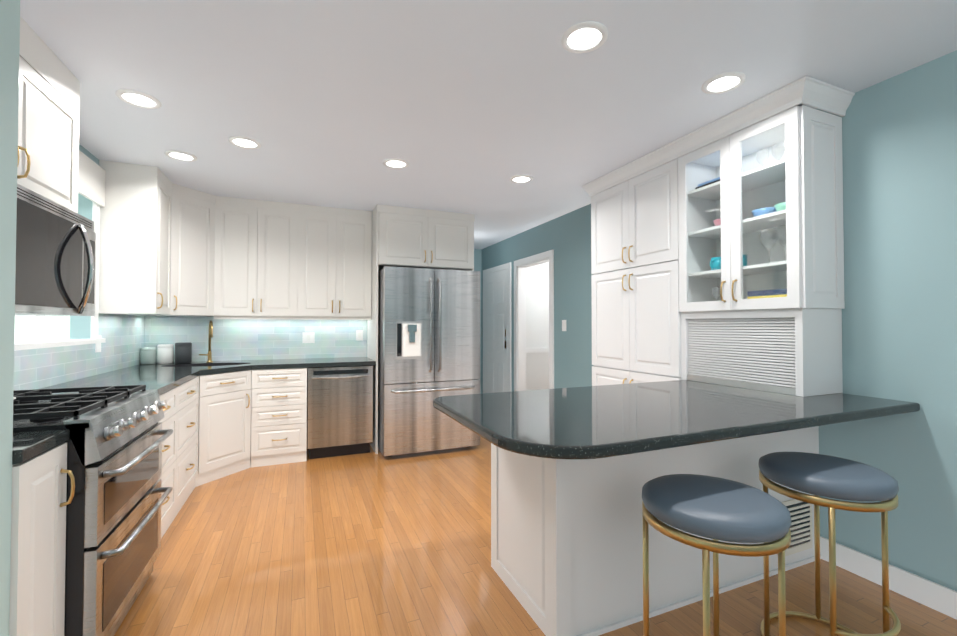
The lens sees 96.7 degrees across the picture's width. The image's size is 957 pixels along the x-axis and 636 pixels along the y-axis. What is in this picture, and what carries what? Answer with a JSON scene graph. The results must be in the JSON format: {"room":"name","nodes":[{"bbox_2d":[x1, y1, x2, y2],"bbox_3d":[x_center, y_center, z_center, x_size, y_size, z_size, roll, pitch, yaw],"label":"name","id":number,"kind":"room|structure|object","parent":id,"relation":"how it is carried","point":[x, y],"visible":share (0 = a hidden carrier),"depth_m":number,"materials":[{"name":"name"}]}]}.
{"room":"kitchen","nodes":[
{"label":"kitchen","id":0,"kind":"room"},
{"bbox_2d":[0,0,144,635],"bbox_3d":[-1.773,0.057,1.227,0.825,2.460,6.380,0,-1,-23],"label":"wall","id":1,"kind":"structure","parent":0,"point":[37,352],"depth_m":1.22,"materials":[{"name":"teal glass"}]},
{"bbox_2d":[15,16,95,315],"bbox_3d":[-1.850,-0.593,1.561,0.488,1.149,1.033,0,-1,-23],"label":"upper cabinet","id":2,"kind":"object","parent":1,"relation":"attached to","point":[55,254],"visible":0.81,"depth_m":1.78,"materials":[{"name":"white wood"}]},
{"bbox_2d":[15,184,95,315],"bbox_3d":[-1.903,-0.249,1.681,0.488,0.465,0.760,0,-1,-23],"label":"microwave","id":3,"kind":"object","parent":2,"relation":"in","point":[56,244],"depth_m":1.74,"materials":[{"name":"silver metal"}]},
{"bbox_2d":[95,335,100,352],"bbox_3d":[-2.738,0.186,3.065,0.006,0.120,0.080,0,-1,-23],"label":"electrical outlet plate","id":4,"kind":"object","parent":1,"relation":"attached to","point":[97,345],"depth_m":3.06,"materials":[{"name":"white plastic"}]},
{"bbox_2d":[94,160,177,315],"bbox_3d":[-2.648,-0.584,3.341,0.384,1.109,0.435,0,-1,-23],"label":"upper cabinet","id":5,"kind":"object","parent":1,"relation":"attached to","point":[167,247],"depth_m":3.15,"materials":[{"name":"white wood"}]},
{"bbox_2d":[174,185,221,317],"bbox_3d":[-2.691,-0.577,3.816,0.670,1.109,0.667,0,-1,-23],"label":"upper cabinet","id":6,"kind":"object","parent":1,"relation":"attached to","point":[198,292],"depth_m":3.78,"materials":[{"name":"white wood"}]},
{"bbox_2d":[145,316,366,362],"bbox_3d":[-1.731,0.111,4.631,3.080,2.460,0.126,0,-1,-23],"label":"wall","id":7,"kind":"structure","parent":0,"point":[249,339],"depth_m":4.32,"materials":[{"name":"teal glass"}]},
{"bbox_2d":[222,196,305,317],"bbox_3d":[-2.152,-0.571,4.195,0.806,1.109,0.383,0,-1,-23],"label":"upper cabinet","id":8,"kind":"object","parent":7,"relation":"attached to","point":[264,242],"depth_m":4.07,"materials":[{"name":"white wood"}]},
{"bbox_2d":[302,332,314,342],"bbox_3d":[-1.807,0.210,4.525,0.120,0.115,0.009,0,-1,-23],"label":"electrical outlet plate","id":9,"kind":"object","parent":7,"relation":"attached to","point":[308,337],"depth_m":4.52,"materials":[{"name":"white plastic"}]},
{"bbox_2d":[306,205,371,317],"bbox_3d":[-1.541,-0.566,4.469,0.771,1.109,0.346,0,-1,-23],"label":"upper cabinet","id":10,"kind":"object","parent":7,"relation":"attached to","point":[338,240],"depth_m":4.33,"materials":[{"name":"white wood"}]},
{"bbox_2d":[356,330,362,340],"bbox_3d":[-1.322,0.193,4.727,0.075,0.115,0.009,0,-1,-23],"label":"electrical outlet plate","id":11,"kind":"object","parent":7,"relation":"attached to","point":[359,333],"depth_m":4.72,"materials":[{"name":"white plastic"}]},
{"bbox_2d":[474,249,481,393],"bbox_3d":[-0.382,0.143,6.593,1.120,2.460,0.120,0,-1,-23],"label":"wall","id":12,"kind":"structure","parent":0,"point":[477,259],"depth_m":6.70,"materials":[{"name":"teal paint"}]},
{"bbox_2d":[20,0,956,248],"bbox_3d":[0.321,-1.178,2.818,5.900,0.060,7.670,0,-1,-23],"label":"ceiling","id":13,"kind":"structure","parent":0,"point":[468,106],"depth_m":2.08,"materials":[{"name":"paint"}]},
{"bbox_2d":[115,89,161,108],"bbox_3d":[-1.791,-1.151,2.246,0.189,0.010,0.189,1,-1,-29],"label":"recessed light","id":14,"kind":"object","parent":13,"relation":"in","point":[133,97],"depth_m":2.24,"materials":[{"name":"white plastic"}]},
{"bbox_2d":[165,150,196,160],"bbox_3d":[-2.093,-1.139,2.998,0.189,0.010,0.189,1,-1,-29],"label":"recessed light","id":15,"kind":"object","parent":13,"relation":"in","point":[175,154],"depth_m":2.99,"materials":[{"name":"white plastic"}]},
{"bbox_2d":[228,136,260,148],"bbox_3d":[-1.526,-1.143,2.779,0.189,0.010,0.189,0,-1,28],"label":"recessed light","id":16,"kind":"object","parent":13,"relation":"in","point":[240,141],"depth_m":2.78,"materials":[{"name":"white"}]},
{"bbox_2d":[383,158,408,168],"bbox_3d":[-0.609,-1.137,3.139,0.189,0.010,0.189,-1,-1,43],"label":"recessed light","id":17,"kind":"object","parent":13,"relation":"in","point":[396,163],"depth_m":3.14,"materials":[{"name":"white plastic"}]},
{"bbox_2d":[510,175,532,182],"bbox_3d":[0.351,-1.132,3.474,0.189,0.010,0.189,0,-1,28],"label":"recessed light","id":18,"kind":"object","parent":13,"relation":"in","point":[517,178],"depth_m":3.46,"materials":[{"name":"white"}]},
{"bbox_2d":[561,21,607,52],"bbox_3d":[0.439,-1.159,1.767,0.189,0.010,0.189,1,-1,-32],"label":"recessed light","id":19,"kind":"object","parent":13,"relation":"in","point":[585,37],"depth_m":1.76,"materials":[{"name":"white"}]},
{"bbox_2d":[702,71,745,93],"bbox_3d":[1.206,-1.154,2.097,0.189,0.010,0.189,1,-1,-29],"label":"recessed light","id":20,"kind":"object","parent":13,"relation":"in","point":[727,81],"depth_m":2.09,"materials":[{"name":"white plastic"}]},
{"bbox_2d":[114,436,956,635],"bbox_3d":[0.321,1.342,2.777,5.900,0.060,7.670,0,-1,-23],"label":"floor","id":21,"kind":"structure","parent":0,"point":[371,543],"depth_m":2.18,"materials":[{"name":"brown wood"}]},
{"bbox_2d":[9,443,72,635],"bbox_3d":[-1.639,0.852,1.213,0.607,0.870,0.271,0,-1,-23],"label":"base cabinet","id":22,"kind":"object","parent":21,"relation":"on","point":[39,503],"depth_m":1.31,"materials":[{"name":"white wood"}]},
{"bbox_2d":[12,429,68,464],"bbox_3d":[-1.639,0.397,1.220,0.617,0.040,0.271,0,-1,-23],"label":"countertop","id":23,"kind":"structure","parent":22,"relation":"on","point":[27,446],"depth_m":1.32,"materials":[{"name":"stone"}]},
{"bbox_2d":[13,385,172,635],"bbox_3d":[-1.762,0.804,1.723,0.737,0.982,0.756,0,-1,-23],"label":"range","id":24,"kind":"object","parent":21,"relation":"on","point":[118,436],"visible":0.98,"depth_m":1.61,"materials":[{"name":"silver metal"}]},
{"bbox_2d":[73,385,180,537],"bbox_3d":[-2.107,0.870,2.336,0.607,0.870,0.636,0,-1,-23],"label":"base cabinet","id":25,"kind":"object","parent":21,"relation":"on","point":[171,447],"depth_m":2.66,"materials":[{"name":"white wood"}]},
{"bbox_2d":[181,376,198,507],"bbox_3d":[-2.352,0.879,2.924,0.607,0.870,0.637,0,-1,-23],"label":"base cabinet","id":26,"kind":"object","parent":21,"relation":"on","point":[190,389],"depth_m":3.07,"materials":[{"name":"white wood"}]},
{"bbox_2d":[195,370,251,486],"bbox_3d":[-2.502,0.892,3.714,0.938,0.870,0.938,0,-1,-23],"label":"base cabinet","id":27,"kind":"object","parent":21,"relation":"on","point":[224,437],"visible":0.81,"depth_m":3.53,"materials":[{"name":"white wood"}]},
{"bbox_2d":[40,357,375,395],"bbox_3d":[-1.759,0.431,3.344,2.027,0.040,2.215,0,-1,-23],"label":"countertop","id":28,"kind":"structure","parent":27,"relation":"on","point":[162,378],"depth_m":3.40,"materials":[{"name":"stone"}]},
{"bbox_2d":[140,347,155,363],"bbox_3d":[-3.013,0.343,3.880,0.116,0.150,0.116,0,-1,-23],"label":"canister","id":29,"kind":"object","parent":28,"relation":"on","point":[147,355],"visible":0.98,"depth_m":3.84,"materials":[{"name":"grey ceramic"}]},
{"bbox_2d":[157,344,173,363],"bbox_3d":[-2.891,0.332,3.931,0.122,0.175,0.122,0,-1,-23],"label":"canister","id":30,"kind":"object","parent":28,"relation":"on","point":[165,353],"visible":1,"depth_m":3.89,"materials":[{"name":"white ceramic"}]},
{"bbox_2d":[175,342,191,362],"bbox_3d":[-2.763,0.325,3.984,0.130,0.190,0.130,0,-1,-23],"label":"canister","id":31,"kind":"object","parent":28,"relation":"on","point":[183,352],"visible":1,"depth_m":3.93,"materials":[{"name":"grey ceramic"}]},
{"bbox_2d":[199,321,212,361],"bbox_3d":[-2.559,0.222,4.001,0.136,0.396,0.203,0,-1,-23],"label":"faucet","id":32,"kind":"object","parent":28,"relation":"on","point":[209,354],"visible":1,"depth_m":4.06,"materials":[{"name":"gold metal"}]},
{"bbox_2d":[251,368,306,466],"bbox_3d":[-1.913,0.898,4.120,0.458,0.870,0.643,0,-1,-23],"label":"base cabinet","id":33,"kind":"object","parent":21,"relation":"on","point":[278,416],"visible":1,"depth_m":3.86,"materials":[{"name":"white wood"}]},
{"bbox_2d":[307,365,372,458],"bbox_3d":[-1.415,0.904,4.314,0.600,0.865,0.652,0,-1,-23],"label":"dishwasher","id":34,"kind":"object","parent":21,"relation":"on","point":[340,411],"visible":0.94,"depth_m":4.06,"materials":[{"name":"silver metal"}]},
{"bbox_2d":[367,204,474,453],"bbox_3d":[-0.637,0.112,4.657,1.040,2.459,0.674,0,-1,-23],"label":"tall cabinet","id":35,"kind":"object","parent":21,"relation":"on","point":[408,237],"visible":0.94,"depth_m":4.36,"materials":[{"name":"white wood"}]},
{"bbox_2d":[378,266,479,456],"bbox_3d":[-0.580,0.432,4.514,0.970,1.815,0.918,0,-1,-23],"label":"fridge","id":36,"kind":"object","parent":21,"relation":"on","point":[428,336],"visible":0.98,"depth_m":4.12,"materials":[{"name":"grey metal"}]},
{"bbox_2d":[590,140,717,385],"bbox_3d":[1.293,0.090,3.259,0.347,2.460,0.903,0,-1,-23],"label":"tall cabinet","id":37,"kind":"object","parent":21,"relation":"on","point":[654,233],"depth_m":2.99,"materials":[{"name":"white wood"}]},
{"bbox_2d":[491,426,820,635],"bbox_3d":[0.967,0.869,2.278,1.694,0.870,0.622,0,-1,-23],"label":"base cabinet","id":38,"kind":"object","parent":21,"relation":"on","point":[566,547],"visible":0.56,"depth_m":1.84,"materials":[{"name":"white wood"}]},
{"bbox_2d":[433,380,919,458],"bbox_3d":[0.887,0.410,2.030,2.038,0.040,1.028,0,-1,-23],"label":"countertop","id":39,"kind":"structure","parent":38,"relation":"on","point":[595,422],"depth_m":1.71,"materials":[{"name":"stone"}]},
{"bbox_2d":[682,304,844,396],"bbox_3d":[1.616,0.176,2.506,0.328,0.439,0.731,0,-1,-23],"label":"appliance garage","id":40,"kind":"object","parent":39,"relation":"on","point":[790,349],"depth_m":2.28,"materials":[{"name":"white wood"}]},
{"bbox_2d":[642,474,791,635],"bbox_3d":[0.755,0.926,1.377,0.422,0.722,0.422,0,-1,-23],"label":"stool","id":41,"kind":"object","parent":21,"relation":"on","point":[715,509],"visible":1,"depth_m":1.28,"materials":[{"name":"leather"}]},
{"bbox_2d":[758,452,900,635],"bbox_3d":[1.344,0.930,1.655,0.422,0.722,0.422,0,-1,-23],"label":"stool","id":42,"kind":"object","parent":21,"relation":"on","point":[818,475],"visible":1,"depth_m":1.57,"materials":[{"name":"leather"}]},
{"bbox_2d":[526,262,548,390],"bbox_3d":[1.100,0.140,6.403,1.470,2.460,0.150,0,-1,-23],"label":"wall","id":43,"kind":"structure","parent":0,"point":[537,327],"depth_m":6.21,"materials":[{"name":"white paint"}]},
{"bbox_2d":[481,50,956,590],"bbox_3d":[1.554,0.089,3.245,0.120,2.460,7.550,0,-1,-23],"label":"wall","id":44,"kind":"structure","parent":0,"point":[899,216],"depth_m":2.03,"materials":[{"name":"teal paint"}]},
{"bbox_2d":[485,269,507,392],"bbox_3d":[0.262,0.345,6.186,0.042,2.028,0.792,0,-1,-23],"label":"hall door","id":45,"kind":"structure","parent":44,"relation":"in","point":[496,332],"depth_m":6.15,"materials":[{"name":"white wood"}]},
{"bbox_2d":[562,320,565,330],"bbox_3d":[0.922,0.081,4.588,0.010,0.120,0.075,0,-1,-23],"label":"electrical outlet plate","id":46,"kind":"object","parent":44,"relation":"attached to","point":[563,321],"depth_m":4.58,"materials":[{"name":"white plastic"}]},
{"bbox_2d":[483,250,956,619],"bbox_3d":[1.115,0.260,3.125,1.020,2.115,7.430,0,-1,-23],"label":"trim","id":47,"kind":"structure","parent":44,"relation":"attached to","point":[930,594],"depth_m":4.78,"materials":[{"name":"white wood"}]}
]}

